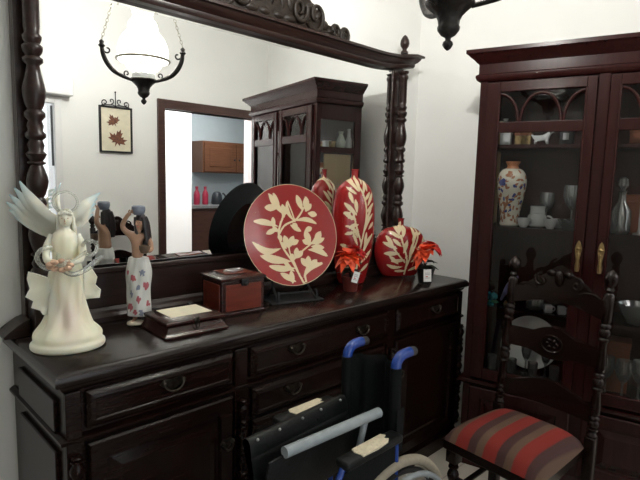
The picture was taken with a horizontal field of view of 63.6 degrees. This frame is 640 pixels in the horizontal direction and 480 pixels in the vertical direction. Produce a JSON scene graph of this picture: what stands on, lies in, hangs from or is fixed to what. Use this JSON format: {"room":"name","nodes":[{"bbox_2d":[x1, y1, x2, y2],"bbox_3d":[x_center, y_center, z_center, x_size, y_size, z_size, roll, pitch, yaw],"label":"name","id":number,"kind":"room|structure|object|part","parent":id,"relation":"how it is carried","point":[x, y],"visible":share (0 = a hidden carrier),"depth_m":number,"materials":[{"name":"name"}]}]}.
{"room":"dining room","nodes":[
{"label":"dining room","id":0,"kind":"room"},
{"bbox_2d":[0,0,421,479],"bbox_3d":[-1.113,-0.228,1.658,5.470,2.920,0.120,-5,10,-44],"label":"wall","id":1,"kind":"structure","parent":0,"point":[378,24],"depth_m":1.76,"materials":[{"name":"white paint"}]},
{"bbox_2d":[398,417,505,479],"bbox_3d":[1.776,1.458,0.902,8.500,0.100,5.850,-5,10,-44],"label":"floor","id":2,"kind":"structure","parent":0,"point":[439,457],"depth_m":2.65,"materials":[{"name":"tile"}]},
{"bbox_2d":[2,273,468,479],"bbox_3d":[-0.123,0.722,2.320,2.123,0.927,0.525,-5,10,-44],"label":"sideboard","id":3,"kind":"object","parent":2,"relation":"on","point":[138,405],"visible":0.56,"depth_m":1.76,"materials":[{"name":"brown wood"}]},
{"bbox_3d":[-0.858,0.760,1.587,0.012,0.676,0.338,-5,10,-44],"label":"panel","id":4,"kind":"part","parent":3,"relation":"part of","materials":[{"name":"brown wood"}]},
{"bbox_2d":[6,181,105,355],"bbox_3d":[-0.791,0.078,1.547,0.265,0.499,0.180,-1,7,-21],"label":"angel figurine","id":5,"kind":"object","parent":3,"relation":"on","point":[67,326],"visible":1,"depth_m":1.53,"materials":[{"name":"ceramic"}]},
{"bbox_2d":[120,205,153,325],"bbox_3d":[-0.624,0.091,1.804,0.127,0.422,0.089,5,8,28],"label":"figurine","id":6,"kind":"object","parent":3,"relation":"on","point":[138,275],"visible":0.98,"depth_m":1.79,"materials":[{"name":"beige ceramic"}]},
{"bbox_3d":[-0.474,0.455,1.602,0.487,0.107,0.028,-5,10,-44],"label":"drawer","id":7,"kind":"part","parent":3,"relation":"part of","materials":[{"name":"brown wood"}]},
{"bbox_3d":[-0.485,0.847,1.651,0.487,0.593,0.023,-5,10,-44],"label":"door","id":8,"kind":"part","parent":3,"relation":"part of","materials":[{"name":"brown wood"}]},
{"bbox_3d":[-0.450,0.446,1.596,0.091,0.041,0.020,-5,10,-44],"label":"handle","id":9,"kind":"part","parent":3,"relation":"part of","materials":[{"name":"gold metal"}]},
{"bbox_2d":[141,302,228,340],"bbox_3d":[-0.471,0.275,1.799,0.234,0.064,0.197,-5,9,-41],"label":"box","id":10,"kind":"object","parent":3,"relation":"on","point":[192,319],"visible":1,"depth_m":1.75,"materials":[{"name":"brown wood"}]},
{"bbox_3d":[-0.472,0.247,1.797,0.152,0.004,0.124,-5,9,-41],"label":"cream panel","id":11,"kind":"part","parent":10,"relation":"part of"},
{"bbox_3d":[-0.472,0.256,1.798,0.215,0.021,0.179,-5,9,-41],"label":"lid","id":12,"kind":"part","parent":10,"relation":"part of","materials":[{"name":"brown wood"}]},
{"bbox_2d":[0,0,424,339],"bbox_3d":[-0.228,-0.471,2.302,2.146,1.440,0.144,-5,10,-44],"label":"framed mirror","id":13,"kind":"object","parent":3,"relation":"on","point":[187,112],"visible":0.9,"depth_m":2.05,"materials":[{"name":"brown wood"}]},
{"bbox_2d":[39,0,392,267],"bbox_3d":[-0.257,-0.422,2.321,1.850,0.945,0.002,-5,10,-44],"label":"mirror glass","id":14,"kind":"object","parent":13,"relation":"on","point":[186,119],"depth_m":2.06,"materials":[{"name":"silver metal"}]},
{"bbox_3d":[-0.258,0.147,2.374,1.874,0.194,0.050,-5,10,-44],"label":"rail","id":15,"kind":"part","parent":13,"relation":"part of","materials":[{"name":"wood"}]},
{"bbox_3d":[-0.215,-0.936,2.247,2.144,0.100,0.144,-5,10,-44],"label":"cornice","id":16,"kind":"part","parent":13,"relation":"part of","materials":[{"name":"wood"}]},
{"bbox_3d":[-0.314,0.701,1.770,0.055,0.041,0.020,-5,10,-44],"label":"handle","id":17,"kind":"part","parent":3,"relation":"part of","materials":[{"name":"gold metal"}]},
{"bbox_2d":[200,267,265,316],"bbox_3d":[-0.342,0.198,2.056,0.200,0.163,0.191,-4,9,-39],"label":"wooden box","id":18,"kind":"object","parent":3,"relation":"on","point":[231,291],"visible":0.93,"depth_m":2.00,"materials":[{"name":"brown wood"}]},
{"bbox_3d":[-0.345,0.134,2.055,0.200,0.022,0.174,-4,9,-40],"label":"lid","id":19,"kind":"part","parent":18,"relation":"part of","materials":[{"name":"brown wood"}]},
{"bbox_3d":[-0.097,0.565,1.966,0.091,0.041,0.020,-5,10,-44],"label":"handle","id":20,"kind":"part","parent":3,"relation":"part of","materials":[{"name":"gold metal"}]},
{"bbox_2d":[264,280,323,304],"bbox_3d":[-0.127,0.140,2.267,0.250,0.239,0.168,-2,8,-29],"label":"plate stand","id":21,"kind":"object","parent":3,"relation":"on","point":[278,298],"visible":0.77,"depth_m":2.25,"materials":[{"name":"black metal"}]},
{"bbox_2d":[244,184,336,285],"bbox_3d":[-0.122,-0.024,2.247,0.444,0.433,0.110,-2,8,-29],"label":"decorative plate","id":22,"kind":"object","parent":21,"relation":"on","point":[290,237],"visible":1,"depth_m":2.25,"materials":[{"name":"red ceramic"}]},
{"bbox_3d":[0.022,0.678,2.129,0.755,0.110,0.028,-5,10,-44],"label":"drawer","id":23,"kind":"part","parent":3,"relation":"part of","materials":[{"name":"brown wood"}]},
{"bbox_3d":[-0.083,0.412,1.958,0.091,0.041,0.020,-5,10,-44],"label":"handle","id":24,"kind":"part","parent":3,"relation":"part of","materials":[{"name":"gold metal"}]},
{"bbox_3d":[0.025,0.560,2.115,0.755,0.108,0.028,-5,10,-44],"label":"drawer","id":25,"kind":"part","parent":3,"relation":"part of","materials":[{"name":"brown wood"}]},
{"bbox_3d":[0.029,0.409,2.097,0.774,0.107,0.028,-5,10,-44],"label":"drawer","id":26,"kind":"part","parent":3,"relation":"part of","materials":[{"name":"brown wood"}]},
{"bbox_2d":[335,244,367,291],"bbox_3d":[0.148,0.133,2.454,0.167,0.223,0.171,1,7,-5],"label":"poinsettia","id":27,"kind":"object","parent":3,"relation":"on","point":[349,257],"visible":1,"depth_m":2.43,"materials":[{"name":"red plant"}]},
{"bbox_2d":[335,248,363,272],"bbox_3d":[0.137,0.093,2.430,0.141,0.109,0.134,1,7,-5],"label":"flower","id":28,"kind":"object","parent":27,"relation":"on","point":[348,257],"depth_m":2.41,"materials":[{"name":"red plant"}]},
{"bbox_2d":[341,274,359,291],"bbox_3d":[0.145,0.206,2.471,0.088,0.074,0.088,1,7,-5],"label":"pot","id":29,"kind":"object","parent":27,"relation":"on","point":[348,286],"depth_m":2.44,"materials":[{"name":"red ceramic"}]},
{"bbox_2d":[345,244,367,261],"bbox_3d":[0.172,0.062,2.475,0.125,0.085,0.109,7,9,40],"label":"flower","id":30,"kind":"object","parent":27,"relation":"on","point":[352,254],"depth_m":2.42,"materials":[{"name":"red plant"}]},
{"bbox_2d":[332,169,374,283],"bbox_3d":[0.170,-0.069,2.642,0.236,0.580,0.145,-1,7,-23],"label":"vase","id":31,"kind":"object","parent":3,"relation":"on","point":[353,209],"visible":0.87,"depth_m":2.58,"materials":[{"name":"red ceramic"}]},
{"bbox_3d":[0.188,0.388,2.224,0.091,0.041,0.020,-5,10,-44],"label":"handle","id":32,"kind":"part","parent":3,"relation":"part of","materials":[{"name":"gold metal"}]},
{"bbox_2d":[374,218,424,275],"bbox_3d":[0.451,0.037,2.909,0.307,0.321,0.134,0,7,-15],"label":"round vase","id":33,"kind":"object","parent":3,"relation":"on","point":[394,247],"visible":0.98,"depth_m":2.86,"materials":[{"name":"red ceramic"}]},
{"bbox_3d":[0.539,0.753,2.659,0.544,0.593,0.023,-5,10,-44],"label":"door","id":34,"kind":"part","parent":3,"relation":"part of","materials":[{"name":"brown wood"}]},
{"bbox_2d":[411,240,441,283],"bbox_3d":[0.558,0.116,2.698,0.163,0.221,0.182,1,7,0],"label":"poinsettia","id":35,"kind":"object","parent":3,"relation":"on","point":[425,273],"visible":1,"depth_m":2.67,"materials":[{"name":"plant"}]},
{"bbox_2d":[411,243,437,269],"bbox_3d":[0.539,0.082,2.677,0.123,0.135,0.149,1,7,0],"label":"flower","id":36,"kind":"object","parent":35,"relation":"on","point":[420,255],"depth_m":2.66,"materials":[{"name":"red plant"}]},
{"bbox_2d":[417,267,434,283],"bbox_3d":[0.553,0.185,2.712,0.097,0.080,0.097,1,7,0],"label":"pot","id":37,"kind":"object","parent":35,"relation":"on","point":[425,274],"depth_m":2.67,"materials":[{"name":"plastic"}]},
{"bbox_2d":[421,240,441,255],"bbox_3d":[0.585,0.048,2.714,0.113,0.089,0.134,1,7,0],"label":"flower","id":38,"kind":"object","parent":35,"relation":"on","point":[427,245],"depth_m":2.66,"materials":[{"name":"red plant"}]},
{"bbox_3d":[0.551,0.361,2.611,0.544,0.107,0.028,-5,10,-44],"label":"drawer","id":39,"kind":"part","parent":3,"relation":"part of","materials":[{"name":"brown wood"}]},
{"bbox_3d":[0.594,0.350,2.624,0.091,0.041,0.020,-5,10,-44],"label":"handle","id":40,"kind":"part","parent":3,"relation":"part of","materials":[{"name":"grey metal"}]},
{"bbox_2d":[243,336,442,479],"bbox_3d":[0.022,0.808,1.577,0.916,0.938,0.372,-5,10,-44],"label":"wheelchair","id":41,"kind":"object","parent":2,"relation":"on","point":[356,433],"visible":1,"depth_m":1.54,"materials":[{"name":"black fabric"}]},
{"bbox_3d":[0.108,0.355,1.694,0.085,0.061,0.033,-5,10,-44],"label":"push handle","id":42,"kind":"part","parent":41,"relation":"part of","materials":[{"name":"blue plastic"}]},
{"bbox_3d":[0.084,0.728,1.461,0.506,0.734,0.059,-5,10,-44],"label":"frame","id":43,"kind":"part","parent":41,"relation":"part of","materials":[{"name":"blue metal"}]},
{"bbox_3d":[0.253,0.370,1.602,0.085,0.061,0.033,-5,10,-44],"label":"push handle","id":44,"kind":"part","parent":41,"relation":"part of","materials":[{"name":"blue plastic"}]},
{"bbox_2d":[442,256,618,479],"bbox_3d":[0.812,0.670,2.062,0.494,1.140,0.452,-4,9,-39],"label":"dining chair","id":45,"kind":"object","parent":2,"relation":"on","point":[509,444],"visible":1,"depth_m":2.05,"materials":[{"name":"brown wood"}]},
{"bbox_3d":[0.541,1.009,2.113,0.048,0.440,0.048,-4,9,-40],"label":"leg","id":46,"kind":"part","parent":45,"relation":"part of","materials":[{"name":"brown wood"}]},
{"bbox_3d":[0.833,0.637,2.338,0.098,1.140,0.052,-4,9,-40],"label":"post","id":47,"kind":"part","parent":45,"relation":"part of","materials":[{"name":"brown wood"}]},
{"bbox_3d":[0.782,0.828,2.060,0.395,0.055,0.410,-4,9,-40],"label":"seat frame","id":48,"kind":"part","parent":45,"relation":"part of","materials":[{"name":"brown wood"}]},
{"bbox_2d":[442,409,583,479],"bbox_3d":[0.776,0.770,2.047,0.407,0.075,0.409,-4,9,-40],"label":"cushion","id":49,"kind":"object","parent":45,"relation":"on","point":[526,447],"depth_m":1.96,"materials":[{"name":"fabric"}]},
{"bbox_3d":[0.954,0.642,2.177,0.048,0.105,0.376,-4,9,-40],"label":"rail","id":50,"kind":"part","parent":45,"relation":"part of","materials":[{"name":"brown wood"}]},
{"bbox_3d":[0.973,0.434,2.164,0.049,0.132,0.376,-4,9,-40],"label":"rail","id":51,"kind":"part","parent":45,"relation":"part of","materials":[{"name":"brown wood"}]},
{"bbox_3d":[0.993,0.196,2.147,0.055,0.180,0.388,-4,9,-40],"label":"crest rail","id":52,"kind":"part","parent":45,"relation":"part of","materials":[{"name":"brown wood"}]},
{"bbox_3d":[1.088,0.680,2.033,0.098,1.140,0.052,-4,9,-40],"label":"post","id":53,"kind":"part","parent":45,"relation":"part of","materials":[{"name":"brown wood"}]},
{"bbox_2d":[458,32,639,479],"bbox_3d":[1.278,0.158,2.458,1.174,2.086,0.407,6,8,31],"label":"china cabinet","id":54,"kind":"object","parent":2,"relation":"on","point":[589,87],"visible":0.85,"depth_m":2.47,"materials":[{"name":"brown wood"}]},
{"bbox_2d":[487,353,496,369],"bbox_3d":[0.893,0.643,2.694,0.049,0.095,0.047,6,8,31],"label":"glass tumbler","id":55,"kind":"object","parent":54,"relation":"in","point":[495,356],"visible":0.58,"depth_m":2.68,"materials":[{"name":"clear glass"}]},
{"bbox_2d":[487,291,498,304],"bbox_3d":[0.881,0.301,2.660,0.086,0.063,0.063,6,8,31],"label":"figurine","id":56,"kind":"object","parent":54,"relation":"on","point":[493,295],"visible":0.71,"depth_m":2.64,"materials":[{"name":"teal glass"}]},
{"bbox_2d":[493,152,500,222],"bbox_3d":[0.904,-0.274,2.698,0.012,0.375,0.210,6,8,31],"label":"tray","id":57,"kind":"object","parent":54,"relation":"in","point":[498,153],"visible":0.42,"depth_m":2.74,"materials":[{"name":"brown wood"}]},
{"bbox_2d":[500,133,512,144],"bbox_3d":[0.935,-0.508,2.596,0.054,0.066,0.044,6,8,31],"label":"box","id":58,"kind":"object","parent":54,"relation":"on","point":[505,138],"visible":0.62,"depth_m":2.58,"materials":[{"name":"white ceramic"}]},
{"bbox_2d":[500,276,518,304],"bbox_3d":[0.975,0.256,2.659,0.071,0.156,0.060,1,7,-4],"label":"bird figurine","id":59,"kind":"object","parent":54,"relation":"on","point":[504,293],"visible":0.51,"depth_m":2.66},
{"bbox_2d":[497,161,526,225],"bbox_3d":[0.959,-0.232,2.593,0.140,0.320,0.140,6,8,31],"label":"porcelain vase","id":60,"kind":"object","parent":54,"relation":"on","point":[512,180],"visible":0.98,"depth_m":2.55,"materials":[{"name":"ceramic"}]},
{"bbox_2d":[507,358,516,373],"bbox_3d":[0.979,0.652,2.643,0.049,0.095,0.047,6,8,31],"label":"glass tumbler","id":61,"kind":"object","parent":54,"relation":"in","point":[515,361],"visible":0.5,"depth_m":2.63,"materials":[{"name":"clear glass"}]},
{"bbox_3d":[0.963,0.923,2.551,0.468,0.320,0.020,6,8,31],"label":"door","id":62,"kind":"part","parent":54,"relation":"part of","materials":[{"name":"brown wood"}]},
{"bbox_2d":[514,132,532,143],"bbox_3d":[1.014,-0.501,2.573,0.080,0.062,0.054,6,8,31],"label":"box","id":63,"kind":"object","parent":54,"relation":"on","point":[520,138],"visible":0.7,"depth_m":2.55,"materials":[{"name":"gold metal"}]},
{"bbox_3d":[1.014,-0.525,2.570,0.080,0.014,0.054,6,8,31],"label":"lid","id":64,"kind":"part","parent":63,"relation":"part of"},
{"bbox_2d":[517,217,532,226],"bbox_3d":[1.004,-0.086,2.539,0.072,0.045,0.064,6,8,35],"label":"teacup","id":65,"kind":"object","parent":54,"relation":"on","point":[522,222],"visible":1,"depth_m":2.52,"materials":[{"name":"white ceramic"}]},
{"bbox_2d":[520,347,531,375],"bbox_3d":[1.068,0.612,2.678,0.052,0.170,0.052,6,8,31],"label":"glass goblet","id":66,"kind":"object","parent":54,"relation":"in","point":[522,348],"visible":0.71,"depth_m":2.67,"materials":[{"name":"clear glass"}]},
{"bbox_2d":[509,316,552,368],"bbox_3d":[1.120,0.545,2.754,0.280,0.276,0.057,6,8,31],"label":"plate","id":67,"kind":"object","parent":54,"relation":"in","point":[531,322],"visible":0.32,"depth_m":2.76,"materials":[{"name":"ceramic"}]},
{"bbox_2d":[527,361,537,376],"bbox_3d":[1.064,0.660,2.591,0.049,0.095,0.047,6,8,31],"label":"glass tumbler","id":68,"kind":"object","parent":54,"relation":"in","point":[536,364],"visible":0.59,"depth_m":2.58,"materials":[{"name":"clear glass"}]},
{"bbox_3d":[0.984,-0.007,2.436,0.468,1.455,0.022,6,8,31],"label":"door","id":69,"kind":"part","parent":54,"relation":"part of","materials":[{"name":"brown wood"}]},
{"bbox_2d":[526,275,543,310],"bbox_3d":[1.072,0.256,2.572,0.084,0.182,0.099,6,8,31],"label":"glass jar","id":70,"kind":"object","parent":54,"relation":"on","point":[527,301],"visible":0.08,"depth_m":2.58,"materials":[{"name":"clear glass"}]},
{"bbox_2d":[527,205,552,226],"bbox_3d":[1.090,-0.118,2.572,0.110,0.106,0.092,1,7,-4],"label":"lidded jar","id":71,"kind":"object","parent":54,"relation":"on","point":[537,213],"visible":0.83,"depth_m":2.54,"materials":[{"name":"white ceramic"}]},
{"bbox_3d":[1.082,-0.151,2.567,0.074,0.040,0.074,6,8,31],"label":"lid","id":72,"kind":"part","parent":71,"relation":"part of","materials":[{"name":"white ceramic"}]},
{"bbox_2d":[531,132,553,143],"bbox_3d":[1.080,-0.503,2.509,0.111,0.076,0.034,6,8,31],"label":"dog figurine","id":73,"kind":"object","parent":54,"relation":"on","point":[537,138],"visible":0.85,"depth_m":2.50,"materials":[{"name":"white ceramic"}]},
{"bbox_2d":[540,356,549,378],"bbox_3d":[1.144,0.621,2.621,0.052,0.170,0.052,6,8,31],"label":"glass goblet","id":74,"kind":"object","parent":54,"relation":"in","point":[547,361],"visible":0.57,"depth_m":2.62,"materials":[{"name":"clear glass"}]},
{"bbox_2d":[539,192,554,215],"bbox_3d":[1.158,-0.157,2.644,0.072,0.170,0.072,6,8,31],"label":"glass goblet","id":75,"kind":"object","parent":54,"relation":"on","point":[549,207],"visible":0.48,"depth_m":2.63,"materials":[{"name":"clear glass"}]},
{"bbox_2d":[543,304,554,312],"bbox_3d":[1.123,0.336,2.525,0.052,0.038,0.036,3,7,14],"label":"mug","id":76,"kind":"object","parent":54,"relation":"on","point":[548,308],"visible":1,"depth_m":2.51,"materials":[{"name":"white ceramic"}]},
{"bbox_3d":[1.274,0.745,2.546,1.090,0.040,0.365,6,8,31],"label":"waist moulding","id":77,"kind":"part","parent":54,"relation":"part of","materials":[{"name":"brown wood"}]},
{"bbox_2d":[544,219,559,228],"bbox_3d":[1.112,-0.077,2.486,0.072,0.045,0.064,6,8,35],"label":"teacup","id":78,"kind":"object","parent":54,"relation":"on","point":[549,223],"visible":0.91,"depth_m":2.47,"materials":[{"name":"white ceramic"}]},
{"bbox_3d":[1.303,-0.802,2.343,1.174,0.151,0.407,6,8,31],"label":"cornice","id":79,"kind":"part","parent":54,"relation":"part of","materials":[{"name":"brown wood"}]},
{"bbox_2d":[549,365,559,381],"bbox_3d":[1.150,0.668,2.540,0.049,0.095,0.047,6,8,31],"label":"glass tumbler","id":80,"kind":"object","parent":54,"relation":"in","point":[550,367],"visible":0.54,"depth_m":2.53,"materials":[{"name":"clear glass"}]},
{"bbox_2d":[553,218,568,227],"bbox_3d":[1.177,-0.081,2.534,0.072,0.045,0.064,6,8,35],"label":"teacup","id":81,"kind":"object","parent":54,"relation":"on","point":[553,218],"visible":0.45,"depth_m":2.52,"materials":[{"name":"white ceramic"}]},
{"bbox_2d":[483,357,639,398],"bbox_3d":[1.289,0.727,2.567,1.004,0.018,0.279,6,8,31],"label":"shelf","id":82,"kind":"object","parent":54,"relation":"attached to","point":[631,392],"depth_m":2.71,"materials":[{"name":"brown wood"}]},
{"bbox_2d":[557,306,566,314],"bbox_3d":[1.175,0.341,2.494,0.052,0.038,0.036,3,7,14],"label":"mug","id":83,"kind":"object","parent":54,"relation":"on","point":[561,310],"visible":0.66,"depth_m":2.48,"materials":[{"name":"white ceramic"}]},
{"bbox_2d":[487,296,639,331],"bbox_3d":[1.298,0.369,2.524,1.004,0.018,0.279,6,8,31],"label":"shelf","id":84,"kind":"object","parent":54,"relation":"attached to","point":[618,321],"depth_m":2.54,"materials":[{"name":"brown wood"}]},
{"bbox_2d":[558,219,573,230],"bbox_3d":[1.182,-0.071,2.432,0.124,0.050,0.120,6,8,31],"label":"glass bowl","id":85,"kind":"object","parent":54,"relation":"on","point":[562,222],"visible":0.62,"depth_m":2.42,"materials":[{"name":"clear glass"}]},
{"bbox_2d":[492,222,639,239],"bbox_3d":[1.308,-0.038,2.475,1.004,0.018,0.279,6,8,31],"label":"shelf","id":86,"kind":"object","parent":54,"relation":"attached to","point":[496,226],"depth_m":2.47,"materials":[{"name":"brown wood"}]},
{"bbox_2d":[559,131,574,143],"bbox_3d":[1.169,-0.486,2.443,0.060,0.070,0.042,6,8,31],"label":"clock","id":87,"kind":"object","parent":54,"relation":"in","point":[565,137],"visible":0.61,"depth_m":2.43,"materials":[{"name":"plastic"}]},
{"bbox_2d":[498,143,639,151],"bbox_3d":[1.319,-0.435,2.428,1.004,0.018,0.279,6,8,31],"label":"shelf","id":88,"kind":"object","parent":54,"relation":"attached to","point":[622,147],"depth_m":2.46,"materials":[{"name":"brown wood"}]},
{"bbox_2d":[563,185,575,223],"bbox_3d":[1.253,-0.166,2.567,0.090,0.210,0.090,6,8,31],"label":"glass goblet","id":89,"kind":"object","parent":54,"relation":"on","point":[566,200],"visible":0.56,"depth_m":2.56,"materials":[{"name":"clear glass"}]},
{"bbox_3d":[1.157,0.073,2.320,0.028,0.142,0.019,6,8,31],"label":"handle","id":90,"kind":"part","parent":54,"relation":"part of","materials":[{"name":"gold metal"}]},
{"bbox_3d":[1.234,0.080,2.273,0.028,0.142,0.019,6,8,31],"label":"handle","id":91,"kind":"part","parent":54,"relation":"part of","materials":[{"name":"gold metal"}]},
{"bbox_3d":[1.401,0.965,2.288,0.458,0.320,0.020,6,8,31],"label":"door","id":92,"kind":"part","parent":54,"relation":"part of","materials":[{"name":"brown wood"}]},
{"bbox_2d":[603,355,615,393],"bbox_3d":[1.344,0.639,2.430,0.072,0.190,0.072,6,8,31],"label":"glass goblet","id":93,"kind":"object","parent":54,"relation":"on","point":[609,373],"visible":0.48,"depth_m":2.40,"materials":[{"name":"clear glass"}]},
{"bbox_3d":[1.423,0.035,2.173,0.458,1.455,0.022,6,8,31],"label":"door","id":94,"kind":"part","parent":54,"relation":"part of","materials":[{"name":"brown wood"}]},
{"bbox_2d":[602,335,631,393],"bbox_3d":[1.433,0.601,2.513,0.126,0.250,0.106,6,8,31],"label":"gift box","id":95,"kind":"object","parent":54,"relation":"on","point":[619,347],"visible":0.57,"depth_m":2.46,"materials":[{"name":"brown cardboard"}]},
{"bbox_3d":[1.435,0.492,2.500,0.126,0.030,0.106,6,8,31],"label":"lid","id":96,"kind":"part","parent":95,"relation":"part of","materials":[{"name":"brown cardboard"}]},
{"bbox_2d":[610,177,631,233],"bbox_3d":[1.359,-0.157,2.327,0.084,0.255,0.083,6,8,31],"label":"glass decanter","id":97,"kind":"object","parent":54,"relation":"on","point":[629,212],"visible":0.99,"depth_m":2.33,"materials":[{"name":"clear glass"}]},
{"bbox_2d":[615,358,632,395],"bbox_3d":[1.393,0.646,2.377,0.072,0.190,0.072,6,8,31],"label":"glass goblet","id":98,"kind":"object","parent":54,"relation":"on","point":[626,378],"visible":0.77,"depth_m":2.36,"materials":[{"name":"clear glass"}]},
{"bbox_2d":[617,300,639,325],"bbox_3d":[1.452,0.338,2.357,0.175,0.090,0.171,6,8,31],"label":"glass bowl","id":99,"kind":"object","parent":54,"relation":"on","point":[630,317],"visible":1,"depth_m":2.34,"materials":[{"name":"clear glass"}]},
{"bbox_2d":[619,194,639,232],"bbox_3d":[1.479,-0.123,2.404,0.146,0.175,0.106,6,8,31],"label":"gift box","id":100,"kind":"object","parent":54,"relation":"on","point":[633,200],"visible":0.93,"depth_m":2.37,"materials":[{"name":"brown cardboard"}]},
{"bbox_3d":[1.481,-0.193,2.396,0.146,0.035,0.106,6,8,31],"label":"lid","id":101,"kind":"part","parent":100,"relation":"part of","materials":[{"name":"brown cardboard"}]},
{"bbox_2d":[629,130,639,142],"bbox_3d":[1.449,-0.459,2.300,0.124,0.065,0.084,6,8,31],"label":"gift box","id":102,"kind":"object","parent":54,"relation":"on","point":[634,134],"visible":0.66,"depth_m":2.29,"materials":[{"name":"brown cardboard"}]},
{"bbox_2d":[632,359,639,399],"bbox_3d":[1.465,0.649,2.369,0.072,0.190,0.072,6,8,31],"label":"glass goblet","id":103,"kind":"object","parent":54,"relation":"on","point":[635,377],"visible":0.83,"depth_m":2.36,"materials":[{"name":"clear glass"}]},
{"bbox_2d":[632,211,639,234],"bbox_3d":[1.423,-0.174,2.274,0.060,0.305,0.058,6,8,31],"label":"candle","id":104,"kind":"object","parent":54,"relation":"on","point":[638,230],"visible":1,"depth_m":2.28,"materials":[{"name":"white wax"}]},
{"bbox_2d":[412,0,639,416],"bbox_3d":[1.698,-0.274,2.653,2.524,2.920,0.124,6,8,31],"label":"wall","id":105,"kind":"structure","parent":0,"point":[448,101],"depth_m":3.08,"materials":[{"name":"white paint"}]},
{"bbox_3d":[-0.039,-1.630,0.887,6.300,0.100,2.690,-5,10,-44],"label":"ceiling","id":106,"kind":"structure","parent":0,"visible":0},
{"bbox_2d":[419,0,500,50],"bbox_3d":[0.441,-1.094,1.453,0.404,1.072,0.447,4,7,22],"label":"pendant lamp","id":107,"kind":"object","parent":106,"relation":"hanging from","point":[448,13],"visible":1,"depth_m":1.51,"materials":[{"name":"brown metal"}]},
{"bbox_3d":[0.351,-0.794,1.671,0.036,0.191,0.195,1,7,-7],"label":"arm","id":108,"kind":"part","parent":107,"relation":"part of","materials":[{"name":"brown metal"}]},
{"bbox_3d":[0.262,-0.766,1.419,0.195,0.191,0.037,-5,10,-44],"label":"arm","id":109,"kind":"part","parent":107,"relation":"part of","materials":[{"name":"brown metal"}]},
{"bbox_3d":[0.537,-0.765,1.471,0.195,0.191,0.036,4,7,23],"label":"arm","id":110,"kind":"part","parent":107,"relation":"part of","materials":[{"name":"brown metal"}]}
]}

